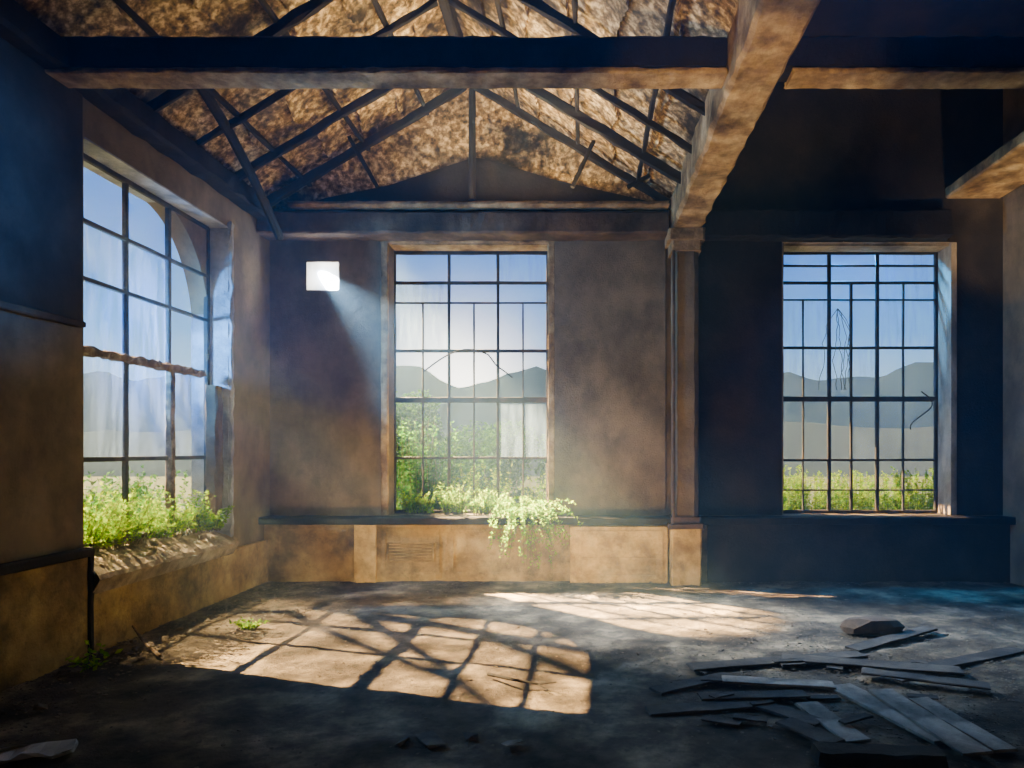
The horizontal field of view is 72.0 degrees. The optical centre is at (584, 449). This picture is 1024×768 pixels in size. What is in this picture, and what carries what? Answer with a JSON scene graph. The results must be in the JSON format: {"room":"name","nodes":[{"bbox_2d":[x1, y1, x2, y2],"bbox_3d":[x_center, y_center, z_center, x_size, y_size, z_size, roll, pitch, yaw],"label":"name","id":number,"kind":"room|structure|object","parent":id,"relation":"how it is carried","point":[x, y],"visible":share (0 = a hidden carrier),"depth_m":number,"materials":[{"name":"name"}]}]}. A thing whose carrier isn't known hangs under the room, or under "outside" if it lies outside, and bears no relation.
{"room":"abandoned factory hall","nodes":[
{"label":"abandoned factory hall","id":0,"kind":"room"},
{"bbox_2d":[0,97,269,586],"bbox_3d":[-4.140,-1.550,3.275,0.400,6.900,10.950,0,0,0],"label":"wall","id":1,"kind":"structure","parent":0,"point":[42,361],"depth_m":5.47,"materials":[{"name":"paint"}]},
{"bbox_2d":[0,37,82,320],"bbox_3d":[-3.915,-1.860,1.610,0.050,1.780,7.620,0,0,0],"label":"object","id":2,"kind":"structure","parent":1,"relation":"attached to","point":[41,118],"depth_m":4.99,"materials":[{"name":"paint"}]},
{"bbox_2d":[0,301,85,326],"bbox_3d":[-3.910,-0.970,1.610,0.090,0.060,7.640,0,0,0],"label":"trim","id":3,"kind":"structure","parent":1,"relation":"attached to","point":[20,309],"depth_m":4.99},
{"bbox_2d":[0,557,87,691],"bbox_3d":[-3.915,1.270,1.650,0.050,0.860,7.700,0,0,0],"label":"trim","id":4,"kind":"structure","parent":1,"relation":"attached to","point":[44,610],"depth_m":5.00,"materials":[{"name":"paint"}]},
{"bbox_2d":[0,547,94,655],"bbox_3d":[-3.900,1.192,1.661,0.098,0.862,7.735,0,0,0],"label":"trim","id":5,"kind":"structure","parent":1,"relation":"attached to","point":[79,553],"depth_m":5.26,"materials":[{"name":"wood"}]},
{"bbox_2d":[84,153,209,547],"bbox_3d":[-4.130,-0.799,6.592,0.096,3.317,2.232,0,0,0],"label":"window","id":6,"kind":"structure","parent":1,"relation":"in","point":[170,369],"depth_m":6.65,"materials":[{"name":"metal"}]},
{"bbox_2d":[84,137,234,536],"bbox_3d":[-4.102,-0.762,6.633,0.457,3.524,2.266,0,0,0],"label":"trim","id":7,"kind":"structure","parent":1,"relation":"attached to","point":[222,309],"depth_m":7.70,"materials":[{"name":"paint"}]},
{"bbox_2d":[93,529,238,594],"bbox_3d":[-4.066,0.986,6.610,0.529,0.348,2.220,0,0,0],"label":"window sill","id":8,"kind":"structure","parent":1,"relation":"attached to","point":[174,553],"depth_m":6.40,"materials":[{"name":"concrete"}]},
{"bbox_2d":[84,484,123,551],"bbox_3d":[-4.144,0.559,5.807,0.540,0.625,0.604,0,0,0],"label":"weed","id":9,"kind":"object","parent":8,"relation":"on","point":[89,534],"visible":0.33,"depth_m":5.83,"materials":[{"name":"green plant"}]},
{"bbox_2d":[84,494,140,549],"bbox_3d":[-4.133,0.632,6.114,0.384,0.480,0.560,0,0,-15],"label":"weed","id":10,"kind":"object","parent":8,"relation":"on","point":[117,524],"visible":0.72,"depth_m":6.07,"materials":[{"name":"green plant"}]},
{"bbox_2d":[97,481,168,545],"bbox_3d":[-4.151,0.574,6.455,0.564,0.596,0.536,0,0,-42],"label":"weed","id":11,"kind":"object","parent":8,"relation":"on","point":[146,502],"visible":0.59,"depth_m":6.44,"materials":[{"name":"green plant"}]},
{"bbox_2d":[129,498,187,537],"bbox_3d":[-4.126,0.671,6.824,0.420,0.402,0.555,0,0,15],"label":"weed","id":12,"kind":"object","parent":8,"relation":"on","point":[169,513],"visible":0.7,"depth_m":6.82,"materials":[{"name":"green plant"}]},
{"bbox_2d":[152,489,215,536],"bbox_3d":[-4.062,0.636,7.168,0.469,0.472,0.612,0,0,0],"label":"weed","id":13,"kind":"object","parent":8,"relation":"on","point":[187,519],"visible":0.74,"depth_m":7.17,"materials":[{"name":"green plant"}]},
{"bbox_2d":[190,505,233,532],"bbox_3d":[-3.999,0.717,7.457,0.430,0.310,0.498,0,0,0],"label":"weed","id":14,"kind":"object","parent":8,"relation":"on","point":[207,522],"visible":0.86,"depth_m":7.42,"materials":[{"name":"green plant"}]},
{"bbox_2d":[74,88,266,219],"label":"wall plate","id":15,"kind":"object","parent":1,"relation":"attached to","point":[141,120],"depth_m":6.40,"materials":[{"name":"wood"}]},
{"bbox_2d":[146,0,333,112],"bbox_3d":[-2.637,-3.643,6.041,2.438,1.507,0.076,0,0,2],"label":"rafter","id":16,"kind":"object","parent":15,"relation":"on","point":[301,13],"visible":0.46,"depth_m":6.02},
{"bbox_2d":[234,88,393,180],"bbox_3d":[-2.637,-3.638,7.593,2.429,1.512,0.074,0,0,0],"label":"rafter","id":17,"kind":"object","parent":15,"relation":"on","point":[373,95],"visible":0.63,"depth_m":7.57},
{"bbox_2d":[195,0,437,147],"bbox_3d":[-2.637,-3.649,6.797,2.417,1.498,0.064,0,0,0],"label":"rafter","id":18,"kind":"object","parent":15,"relation":"on","point":[405,19],"visible":0.69,"depth_m":6.78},
{"bbox_2d":[113,0,311,186],"bbox_3d":[-3.375,-3.248,3.245,0.057,0.062,10.710,0,0,0],"label":"purlin","id":19,"kind":"object","parent":18,"relation":"attached to","point":[145,27],"visible":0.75,"depth_m":6.54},
{"bbox_2d":[197,89,283,239],"bbox_3d":[-3.529,-2.893,7.257,0.116,0.832,2.144,0,0,-5],"label":"brace","id":20,"kind":"object","parent":18,"relation":"attached to","point":[210,101],"visible":0.88,"depth_m":7.18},
{"bbox_2d":[258,0,370,150],"bbox_3d":[-2.655,-3.690,3.246,0.056,0.062,10.705,0,0,0],"label":"purlin","id":21,"kind":"object","parent":18,"relation":"attached to","point":[264,4],"visible":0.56,"depth_m":7.27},
{"bbox_2d":[371,0,428,115],"bbox_3d":[-1.935,-4.132,3.245,0.057,0.062,10.713,0,0,0],"label":"purlin","id":22,"kind":"object","parent":18,"relation":"attached to","point":[380,13],"visible":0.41,"depth_m":6.70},
{"bbox_2d":[267,88,466,205],"bbox_3d":[-2.628,-3.642,8.374,2.435,1.532,0.081,0,0,-1],"label":"rafter","id":23,"kind":"object","parent":15,"relation":"on","point":[417,114],"visible":0.95,"depth_m":8.35,"materials":[{"name":"wood"}]},
{"bbox_2d":[94,540,267,651],"bbox_3d":[-3.910,1.400,7.055,0.060,0.600,3.050,0,0,0],"label":"trim","id":24,"kind":"structure","parent":1,"relation":"attached to","point":[150,603],"depth_m":6.58,"materials":[{"name":"paint"}]},
{"bbox_2d":[204,384,223,530],"bbox_3d":[-4.039,0.079,7.620,0.159,1.576,0.159,0,0,0],"label":"trim","id":25,"kind":"structure","parent":1,"relation":"attached to","point":[214,470],"depth_m":7.55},
{"bbox_2d":[45,35,727,89],"bbox_3d":[-1.486,-2.863,5.160,5.029,0.296,0.250,0,0,0],"label":"tie beam","id":26,"kind":"structure","parent":1,"relation":"attached to","point":[572,61],"depth_m":5.06,"materials":[{"name":"wood"}]},
{"bbox_2d":[15,0,738,209],"bbox_3d":[-1.370,-3.776,3.275,5.346,1.652,10.950,0,0,0],"label":"ceiling","id":27,"kind":"structure","parent":0,"point":[299,110],"depth_m":6.75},
{"bbox_2d":[0,0,68,68],"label":"wall plate","id":28,"kind":"object","parent":27,"relation":"attached to","point":[33,37],"depth_m":4.77,"materials":[{"name":"wood"}]},
{"bbox_2d":[347,135,378,188],"bbox_3d":[-2.581,-3.353,8.150,0.373,0.620,0.052,0,0,0],"label":"strut","id":29,"kind":"object","parent":27,"relation":"attached to","point":[349,137],"visible":1,"depth_m":8.13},
{"bbox_2d":[438,0,462,36],"bbox_3d":[-1.370,-4.400,3.098,0.112,0.212,10.418,0,0,0],"label":"ridge beam","id":30,"kind":"structure","parent":27,"relation":"attached to","point":[448,12],"depth_m":7.04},
{"bbox_2d":[449,0,691,153],"bbox_3d":[-0.110,-3.641,6.833,2.431,1.505,0.061,0,0,-2],"label":"rafter","id":31,"kind":"object","parent":30,"relation":"attached to","point":[636,114],"visible":0.62,"depth_m":6.82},
{"bbox_2d":[494,0,519,106],"bbox_3d":[-0.805,-4.132,3.242,0.057,0.062,10.705,0,0,0],"label":"purlin","id":32,"kind":"object","parent":31,"relation":"attached to","point":[497,2],"visible":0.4,"depth_m":6.71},
{"bbox_2d":[571,0,579,144],"bbox_3d":[-0.085,-3.690,3.244,0.057,0.062,10.706,0,0,0],"label":"purlin","id":33,"kind":"object","parent":31,"relation":"attached to","point":[574,3],"visible":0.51,"depth_m":7.25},
{"bbox_2d":[524,88,680,183],"bbox_3d":[-0.112,-3.648,7.607,2.435,1.528,0.084,0,0,0],"label":"rafter","id":34,"kind":"object","parent":30,"relation":"attached to","point":[607,133],"visible":0.61,"depth_m":7.58,"materials":[{"name":"wood"}]},
{"bbox_2d":[517,0,704,115],"bbox_3d":[-0.106,-3.647,6.043,2.416,1.525,0.069,0,0,-2],"label":"rafter","id":35,"kind":"object","parent":30,"relation":"attached to","point":[539,6],"visible":0.49,"depth_m":6.03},
{"bbox_2d":[636,0,676,179],"bbox_3d":[0.634,-3.248,3.247,0.057,0.062,10.710,0,0,0],"label":"purlin","id":36,"kind":"object","parent":35,"relation":"attached to","point":[671,5],"visible":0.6,"depth_m":6.48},
{"bbox_2d":[571,140,595,188],"bbox_3d":[-0.023,-3.330,8.150,0.295,0.564,0.052,0,0,0],"label":"strut","id":37,"kind":"object","parent":27,"relation":"attached to","point":[582,164],"visible":1,"depth_m":8.13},
{"bbox_2d":[626,173,650,188],"bbox_3d":[0.624,-3.127,8.150,0.282,0.188,0.052,0,0,0],"label":"strut","id":38,"kind":"object","parent":27,"relation":"attached to","point":[643,178],"visible":1,"depth_m":8.13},
{"bbox_2d":[0,580,1023,767],"bbox_3d":[0.630,1.610,3.275,9.140,0.044,10.950,0,0,0],"label":"floor","id":39,"kind":"structure","parent":0,"point":[274,691],"depth_m":4.96,"materials":[{"name":"concrete"}]},
{"bbox_2d":[0,739,77,764],"bbox_3d":[-2.904,1.576,3.635,0.463,0.058,0.197,0,0,-21],"label":"shard","id":40,"kind":"object","parent":39,"relation":"on","point":[51,749],"visible":1,"depth_m":3.65},
{"bbox_2d":[65,640,123,672],"bbox_3d":[-3.641,1.520,5.144,0.373,0.204,0.267,0,0,24],"label":"weed","id":41,"kind":"object","parent":39,"relation":"on","point":[76,660],"visible":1,"depth_m":5.14,"materials":[{"name":"green plant"}]},
{"bbox_2d":[132,625,161,657],"bbox_3d":[-3.635,1.536,5.752,0.028,0.123,1.034,0,0,-45],"label":"stick","id":42,"kind":"object","parent":39,"relation":"on","point":[151,648],"visible":0.78,"depth_m":5.63,"materials":[{"name":"orange wood"}]},
{"bbox_2d":[229,616,268,629],"bbox_3d":[-3.017,1.566,6.283,0.284,0.129,0.213,0,0,13],"label":"weed","id":43,"kind":"object","parent":39,"relation":"on","point":[248,625],"visible":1,"depth_m":6.28,"materials":[{"name":"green plant"}]},
{"bbox_2d":[415,731,445,748],"bbox_3d":[-0.856,1.595,3.861,0.109,0.022,0.226,0,0,-32],"label":"chip","id":44,"kind":"object","parent":39,"relation":"on","point":[430,739],"visible":1,"depth_m":3.84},
{"bbox_2d":[462,732,478,741],"bbox_3d":[-0.637,1.592,3.887,0.106,0.028,0.083,0,0,0],"label":"chip","id":45,"kind":"object","parent":39,"relation":"on","point":[469,736],"visible":1,"depth_m":3.87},
{"bbox_2d":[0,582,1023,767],"bbox_3d":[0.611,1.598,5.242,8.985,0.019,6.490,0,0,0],"label":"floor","id":46,"kind":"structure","parent":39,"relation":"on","point":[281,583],"depth_m":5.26,"materials":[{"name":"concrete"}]},
{"bbox_2d":[487,672,555,690],"bbox_3d":[-0.454,1.560,4.746,0.556,0.049,0.087,0,0,29],"label":"stick","id":47,"kind":"object","parent":39,"relation":"on","point":[488,673],"visible":1,"depth_m":4.71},
{"bbox_2d":[570,526,666,582],"bbox_3d":[0.410,1.315,8.530,1.180,0.770,0.120,0,0,0],"label":"trim","id":48,"kind":"structure","parent":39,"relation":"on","point":[598,554],"depth_m":8.49,"materials":[{"name":"paint"}]},
{"bbox_2d":[665,227,704,585],"bbox_3d":[1.209,-0.503,8.510,0.446,4.288,0.427,0,0,0],"label":"column","id":49,"kind":"structure","parent":39,"relation":"on","point":[683,245],"depth_m":8.38,"materials":[{"name":"paint"}]},
{"bbox_2d":[668,0,820,227],"bbox_3d":[1.220,-2.850,3.295,0.384,0.443,10.898,0,0,0],"label":"ceiling beam","id":50,"kind":"structure","parent":49,"relation":"on","point":[763,35],"depth_m":5.28,"materials":[{"name":"wood"}]},
{"bbox_2d":[649,672,732,694],"bbox_3d":[0.737,1.594,4.792,0.651,0.022,0.136,0,0,-31],"label":"plank","id":51,"kind":"object","parent":39,"relation":"on","point":[666,688],"visible":0.9,"depth_m":4.73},
{"bbox_2d":[722,675,835,688],"bbox_3d":[1.310,1.579,4.766,0.746,0.019,0.135,0,0,9],"label":"plank","id":52,"kind":"object","parent":51,"relation":"on","point":[746,680],"visible":1,"depth_m":4.75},
{"bbox_2d":[645,700,752,715],"bbox_3d":[0.703,1.594,4.335,0.658,0.021,0.145,0,0,-10],"label":"plank","id":53,"kind":"object","parent":39,"relation":"on","point":[720,705],"visible":1,"depth_m":4.31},
{"bbox_2d":[701,714,741,726],"bbox_3d":[0.805,1.594,4.121,0.230,0.014,0.087,0,0,24],"label":"fragment","id":54,"kind":"object","parent":39,"relation":"on","point":[707,718],"visible":1,"depth_m":4.11,"materials":[{"name":"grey wood"}]},
{"bbox_2d":[733,713,767,722],"bbox_3d":[0.975,1.581,4.132,0.197,0.015,0.078,0,0,17],"label":"fragment","id":55,"kind":"object","parent":54,"relation":"on","point":[736,716],"visible":1,"depth_m":4.12,"materials":[{"name":"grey wood"}]},
{"bbox_2d":[686,651,867,670],"bbox_3d":[1.466,1.594,5.300,1.440,0.022,0.164,0,0,-13],"label":"plank","id":56,"kind":"object","parent":39,"relation":"on","point":[763,661],"visible":0.76,"depth_m":5.22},
{"bbox_2d":[782,653,964,675],"bbox_3d":[2.096,1.577,5.167,1.247,0.020,0.174,0,0,16],"label":"plank","id":57,"kind":"object","parent":56,"relation":"on","point":[813,659],"visible":0.96,"depth_m":5.12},
{"bbox_2d":[745,699,823,726],"bbox_3d":[1.189,1.595,4.283,0.135,0.020,0.543,0,0,-43],"label":"plank","id":58,"kind":"object","parent":39,"relation":"on","point":[775,709],"visible":0.81,"depth_m":4.23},
{"bbox_2d":[697,690,809,700],"bbox_3d":[1.084,1.579,4.508,0.709,0.019,0.124,0,0,-4],"label":"plank","id":59,"kind":"object","parent":58,"relation":"on","point":[773,694],"visible":0.97,"depth_m":4.48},
{"bbox_2d":[775,717,845,742],"bbox_3d":[1.255,1.578,3.923,0.146,0.021,0.388,0,0,-29],"label":"plank","id":60,"kind":"object","parent":39,"relation":"on","point":[804,729],"visible":0.87,"depth_m":3.92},
{"bbox_2d":[806,695,840,700],"bbox_3d":[1.532,1.594,4.511,0.219,0.018,0.070,0,0,-4],"label":"fragment","id":61,"kind":"object","parent":39,"relation":"on","point":[812,697],"visible":0.93,"depth_m":4.49,"materials":[{"name":"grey wood"}]},
{"bbox_2d":[795,701,870,742],"bbox_3d":[1.444,1.595,4.121,0.154,0.020,0.591,0,0,-10],"label":"plank","id":62,"kind":"object","parent":39,"relation":"on","point":[830,722],"visible":0.9,"depth_m":4.06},
{"bbox_2d":[838,713,872,724],"bbox_3d":[1.582,1.569,4.092,0.244,0.017,0.059,0,0,-29],"label":"fragment","id":63,"kind":"object","parent":62,"relation":"on","point":[852,719],"visible":1,"depth_m":4.08,"materials":[{"name":"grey wood"}]},
{"bbox_2d":[840,616,904,635],"bbox_3d":[2.508,1.535,6.121,0.555,0.140,0.296,0,0,0],"label":"lump","id":64,"kind":"object","parent":39,"relation":"on","point":[864,625],"visible":0.97,"depth_m":6.02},
{"bbox_2d":[810,741,948,767],"bbox_3d":[1.502,1.569,3.590,0.653,0.079,0.170,0,0,4],"label":"block","id":65,"kind":"object","parent":39,"relation":"on","point":[824,753],"visible":1,"depth_m":3.53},
{"bbox_2d":[830,683,943,744],"bbox_3d":[1.852,1.594,4.290,0.194,0.022,0.961,0,0,-17],"label":"plank","id":66,"kind":"object","parent":39,"relation":"on","point":[855,694],"visible":0.67,"depth_m":4.29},
{"bbox_2d":[868,689,992,755],"bbox_3d":[1.989,1.576,4.111,0.174,0.020,0.968,0,0,-6],"label":"plank","id":67,"kind":"object","parent":66,"relation":"on","point":[952,737],"visible":1,"depth_m":4.01,"materials":[{"name":"wood"}]},
{"bbox_2d":[845,625,937,651],"bbox_3d":[2.584,1.579,5.877,1.066,0.049,0.145,0,0,-32],"label":"plank","id":68,"kind":"object","parent":39,"relation":"on","point":[898,636],"visible":0.98,"depth_m":5.83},
{"bbox_2d":[906,693,938,699],"bbox_3d":[2.183,1.594,4.525,0.190,0.016,0.063,0,0,13],"label":"fragment","id":69,"kind":"object","parent":39,"relation":"on","point":[910,695],"visible":0.95,"depth_m":4.52,"materials":[{"name":"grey wood"}]},
{"bbox_2d":[908,697,1017,752],"bbox_3d":[2.181,1.594,4.095,0.145,0.021,0.785,0,0,-7],"label":"plank","id":70,"kind":"object","parent":39,"relation":"on","point":[975,732],"visible":0.81,"depth_m":4.01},
{"bbox_2d":[924,646,1023,665],"bbox_3d":[2.998,1.594,5.369,1.052,0.021,0.146,0,0,-26],"label":"plank","id":71,"kind":"object","parent":39,"relation":"on","point":[992,654],"visible":0.85,"depth_m":5.37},
{"bbox_2d":[270,207,997,515],"bbox_3d":[0.580,-1.550,8.930,9.840,6.900,0.360,0,0,0],"label":"wall","id":72,"kind":"structure","parent":0,"point":[325,345],"depth_m":8.75,"materials":[{"name":"paint"}]},
{"bbox_2d":[354,525,375,582],"bbox_3d":[-2.690,1.305,8.570,0.260,0.790,0.040,0,0,0],"label":"trim","id":73,"kind":"structure","parent":72,"relation":"attached to","point":[364,535],"depth_m":8.55,"materials":[{"name":"paint"}]},
{"bbox_2d":[386,542,433,561],"bbox_3d":[-2.140,1.250,8.585,0.587,0.247,0.022,0,0,0],"label":"air vent","id":74,"kind":"object","parent":72,"relation":"attached to","point":[388,543],"visible":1,"depth_m":8.58,"materials":[{"name":"metal"}]},
{"bbox_2d":[396,489,440,514],"bbox_3d":[-2.109,0.660,8.888,0.549,0.323,0.317,0,0,0],"label":"weed","id":75,"kind":"object","parent":72,"relation":"on","point":[416,504],"visible":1,"depth_m":8.86,"materials":[{"name":"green plant"}]},
{"bbox_2d":[432,480,475,514],"bbox_3d":[-1.663,0.606,8.902,0.534,0.432,0.404,0,0,-25],"label":"weed","id":76,"kind":"object","parent":72,"relation":"on","point":[456,506],"visible":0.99,"depth_m":8.88,"materials":[{"name":"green plant"}]},
{"bbox_2d":[256,211,668,240],"bbox_3d":[-1.472,-2.730,8.550,4.963,0.274,0.354,0,0,0],"label":"lintel beam","id":77,"kind":"structure","parent":72,"relation":"attached to","point":[374,225],"depth_m":8.38,"materials":[{"name":"wood"}]},
{"bbox_2d":[287,200,669,210],"bbox_3d":[-1.272,-2.940,8.420,4.564,0.082,0.172,0,0,0],"label":"tie","id":78,"kind":"object","parent":77,"relation":"on","point":[294,205],"visible":1,"depth_m":8.36,"materials":[{"name":"wood"}]},
{"bbox_2d":[468,88,475,200],"bbox_3d":[-1.370,-3.762,8.500,0.089,1.484,0.080,0,0,0],"label":"post","id":79,"kind":"object","parent":78,"relation":"on","point":[472,93],"visible":0.91,"depth_m":8.47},
{"bbox_2d":[474,88,670,209],"bbox_3d":[-0.116,-3.652,8.426,2.439,1.514,0.075,0,0,-1],"label":"rafter","id":80,"kind":"object","parent":78,"relation":"on","point":[551,132],"visible":0.83,"depth_m":8.40,"materials":[{"name":"wood"}]},
{"bbox_2d":[276,88,654,207],"bbox_3d":[-1.370,-3.800,8.723,5.037,1.560,0.045,0,0,0],"label":"ceiling","id":81,"kind":"structure","parent":72,"relation":"attached to","point":[439,139],"depth_m":8.70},
{"bbox_2d":[380,240,553,514],"bbox_3d":[-1.458,-0.944,8.880,2.196,3.523,0.340,0,0,0],"label":"trim","id":82,"kind":"structure","parent":72,"relation":"attached to","point":[522,245],"depth_m":8.72,"materials":[{"name":"wood"}]},
{"bbox_2d":[394,251,547,513],"bbox_3d":[-1.474,-0.875,9.029,2.047,3.406,0.098,0,0,0],"label":"window","id":83,"kind":"structure","parent":72,"relation":"in","point":[448,399],"depth_m":9.03,"materials":[{"name":"metal"}]},
{"bbox_2d":[317,158,644,201],"bbox_3d":[-1.250,-3.300,8.652,4.500,0.600,0.085,0,0,0],"label":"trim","id":84,"kind":"structure","parent":72,"relation":"attached to","point":[495,181],"depth_m":8.61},
{"bbox_2d":[264,524,706,581],"bbox_3d":[0.630,1.310,8.662,9.140,0.780,0.174,0,0,0],"label":"trim","id":85,"kind":"structure","parent":72,"relation":"attached to","point":[321,552],"depth_m":8.59,"materials":[{"name":"paint"}]},
{"bbox_2d":[467,487,507,514],"bbox_3d":[-1.230,0.642,8.895,0.539,0.360,0.343,0,0,0],"label":"weed","id":86,"kind":"object","parent":72,"relation":"on","point":[481,506],"visible":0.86,"depth_m":8.86,"materials":[{"name":"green plant"}]},
{"bbox_2d":[554,241,664,514],"bbox_3d":[0.310,-0.895,8.726,1.380,3.410,0.043,0,0,0],"label":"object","id":87,"kind":"structure","parent":72,"relation":"attached to","point":[609,296],"depth_m":8.70,"materials":[{"name":"paint"}]},
{"bbox_2d":[258,515,1015,524],"bbox_3d":[0.626,0.860,8.600,9.155,0.097,0.332,0,0,0],"label":"trim","id":88,"kind":"structure","parent":72,"relation":"attached to","point":[271,519],"depth_m":8.44,"materials":[{"name":"wood"}]},
{"bbox_2d":[487,495,582,570],"bbox_3d":[-0.660,0.996,8.476,1.053,0.958,1.136,0,0,-36],"label":"trailing plant","id":89,"kind":"object","parent":88,"relation":"on","point":[531,510],"visible":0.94,"depth_m":8.38,"materials":[{"name":"green plant"}]},
{"bbox_2d":[702,209,953,241],"bbox_3d":[2.952,-2.760,8.610,3.061,0.362,0.224,0,0,0],"label":"lintel beam","id":90,"kind":"structure","parent":72,"relation":"attached to","point":[772,225],"depth_m":8.51,"materials":[{"name":"wood"}]},
{"bbox_2d":[699,82,1002,514],"bbox_3d":[3.310,-1.945,8.729,3.780,5.510,0.038,0,0,0],"label":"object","id":91,"kind":"structure","parent":72,"relation":"attached to","point":[808,148],"depth_m":8.71,"materials":[{"name":"paint"}]},
{"bbox_2d":[707,524,1009,582],"bbox_3d":[3.350,1.305,8.575,3.700,0.790,0.030,0,0,0],"label":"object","id":92,"kind":"structure","parent":72,"relation":"attached to","point":[813,552],"depth_m":8.56,"materials":[{"name":"paint"}]},
{"bbox_2d":[783,252,937,513],"bbox_3d":[3.503,-0.875,9.009,2.124,3.406,0.137,0,0,0],"label":"window","id":93,"kind":"structure","parent":72,"relation":"in","point":[933,399],"depth_m":9.03,"materials":[{"name":"metal"}]},
{"bbox_2d":[818,308,850,389],"bbox_3d":[3.209,-1.296,9.000,0.416,1.054,0.039,0,0,0],"label":"vine","id":94,"kind":"object","parent":93,"relation":"hanging from","point":[837,310],"visible":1,"depth_m":9.00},
{"bbox_2d":[782,241,956,514],"bbox_3d":[3.545,-0.885,8.875,2.150,3.390,0.350,0,0,0],"label":"trim","id":95,"kind":"structure","parent":72,"relation":"attached to","point":[947,254],"depth_m":8.81,"materials":[{"name":"paint"}]},
{"bbox_2d":[803,0,1023,36],"bbox_3d":[0.430,-4.010,3.275,9.540,1.980,10.950,0,0,0],"label":"ceiling","id":96,"kind":"structure","parent":0,"point":[863,18],"depth_m":7.62,"materials":[{"name":"paint"}]},
{"bbox_2d":[1001,88,1023,585],"bbox_3d":[5.350,-1.550,3.275,0.300,6.900,10.950,0,0,0],"label":"wall","id":97,"kind":"structure","parent":0,"point":[1013,99],"depth_m":8.49,"materials":[{"name":"paint"}]},
{"bbox_2d":[778,35,1023,89],"bbox_3d":[3.311,-2.863,5.160,3.798,0.296,0.249,0,0,0],"label":"tie beam","id":98,"kind":"structure","parent":97,"relation":"attached to","point":[822,62],"depth_m":5.06,"materials":[{"name":"wood"}]},
{"bbox_2d":[945,131,1023,198],"bbox_3d":[4.830,-3.200,3.287,0.716,0.156,10.902,0,0,0],"label":"ceiling beam","id":99,"kind":"structure","parent":97,"relation":"attached to","point":[1000,173],"depth_m":8.05,"materials":[{"name":"wood"}]},
{"bbox_3d":[2.134,1.569,4.944,0.210,0.015,0.141,0,0,0],"label":"fragment","id":100,"kind":"object","parent":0,"visible":0},
{"bbox_2d":[861,667,990,689],"bbox_3d":[2.318,1.562,4.793,0.796,0.018,0.145,0,0,25],"label":"plank","id":101,"kind":"object","parent":100,"relation":"on","point":[957,682],"visible":1,"depth_m":4.76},
{"label":"outside","id":102,"kind":"structure","parent":0,"visible":0},
{"bbox_2d":[84,477,933,521],"bbox_3d":[0.000,1.900,37.500,140.000,0.400,95.000,0,0,0],"label":"ground","id":103,"kind":"structure","parent":102,"point":[161,480],"depth_m":34.49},
{"bbox_2d":[84,475,134,538],"bbox_3d":[-6.054,0.950,8.115,1.296,1.521,1.682,0,0,6],"label":"shrub","id":104,"kind":"object","parent":103,"relation":"on","point":[94,498],"visible":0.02,"depth_m":8.19,"materials":[{"name":"green plant"}]},
{"bbox_2d":[84,464,190,537],"bbox_3d":[-6.371,0.950,9.823,1.325,1.522,1.762,0,0,4],"label":"shrub","id":105,"kind":"object","parent":103,"relation":"on","point":[134,484],"visible":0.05,"depth_m":9.82,"materials":[{"name":"green plant"}]},
{"bbox_2d":[396,389,445,505],"bbox_3d":[-3.042,0.373,11.378,1.802,2.773,1.896,0,0,-33],"label":"tree","id":106,"kind":"object","parent":103,"relation":"on","point":[407,411],"visible":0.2,"depth_m":11.27,"materials":[{"name":"green plant"}]},
{"bbox_2d":[396,417,459,509],"bbox_3d":[-2.335,0.615,9.861,1.134,2.192,0.830,0,0,-10],"label":"plant","id":107,"kind":"object","parent":103,"relation":"on","point":[415,486],"visible":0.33,"depth_m":9.79,"materials":[{"name":"green plant"}]},
{"bbox_2d":[452,460,515,509],"bbox_3d":[-1.416,0.905,9.843,0.919,1.610,0.780,0,0,0],"label":"plant","id":108,"kind":"object","parent":103,"relation":"on","point":[494,480],"visible":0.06,"depth_m":9.80,"materials":[{"name":"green plant"}]},
{"bbox_2d":[434,419,542,508],"bbox_3d":[-1.867,0.587,12.811,2.194,2.348,1.628,0,0,33],"label":"tree","id":109,"kind":"object","parent":103,"relation":"on","point":[509,446],"visible":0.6,"depth_m":12.59,"materials":[{"name":"green plant"}]},
{"bbox_2d":[84,362,932,434],"bbox_3d":[0.000,-3.708,73.000,180.000,11.617,14.000,0,0,0],"label":"hills","id":110,"kind":"structure","parent":103,"relation":"on","point":[102,390],"depth_m":70.39,"materials":[{"name":"grey"}]},
{"bbox_2d":[84,421,933,476],"bbox_3d":[0.000,0.008,51.000,180.000,4.184,14.000,0,0,0],"label":"hills","id":111,"kind":"structure","parent":103,"relation":"on","point":[918,442],"depth_m":47.47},
{"bbox_2d":[517,473,545,506],"bbox_3d":[-0.508,1.017,9.873,0.906,1.388,0.730,0,0,13],"label":"plant","id":112,"kind":"object","parent":103,"relation":"on","point":[541,494],"visible":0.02,"depth_m":9.86,"materials":[{"name":"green plant"}]},
{"bbox_2d":[534,434,545,491],"bbox_3d":[-0.153,0.674,12.897,1.626,2.179,1.712,0,0,0],"label":"tree","id":113,"kind":"object","parent":103,"relation":"on","point":[541,464],"visible":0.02,"depth_m":12.83,"materials":[{"name":"green plant"}]},
{"bbox_2d":[783,464,818,509],"bbox_3d":[2.678,0.952,9.798,1.100,1.517,0.752,0,0,0],"label":"plant","id":114,"kind":"object","parent":103,"relation":"on","point":[789,499],"visible":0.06,"depth_m":9.62,"materials":[{"name":"green plant"}]},
{"bbox_2d":[807,470,887,509],"bbox_3d":[3.657,0.995,9.803,1.084,1.431,0.744,0,0,0],"label":"plant","id":115,"kind":"object","parent":103,"relation":"on","point":[839,501],"visible":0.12,"depth_m":9.68,"materials":[{"name":"green plant"}]},
{"bbox_2d":[867,466,933,509],"bbox_3d":[4.569,0.968,9.809,1.063,1.484,0.713,0,0,0],"label":"plant","id":116,"kind":"object","parent":103,"relation":"on","point":[920,504],"visible":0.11,"depth_m":9.69,"materials":[{"name":"green plant"}]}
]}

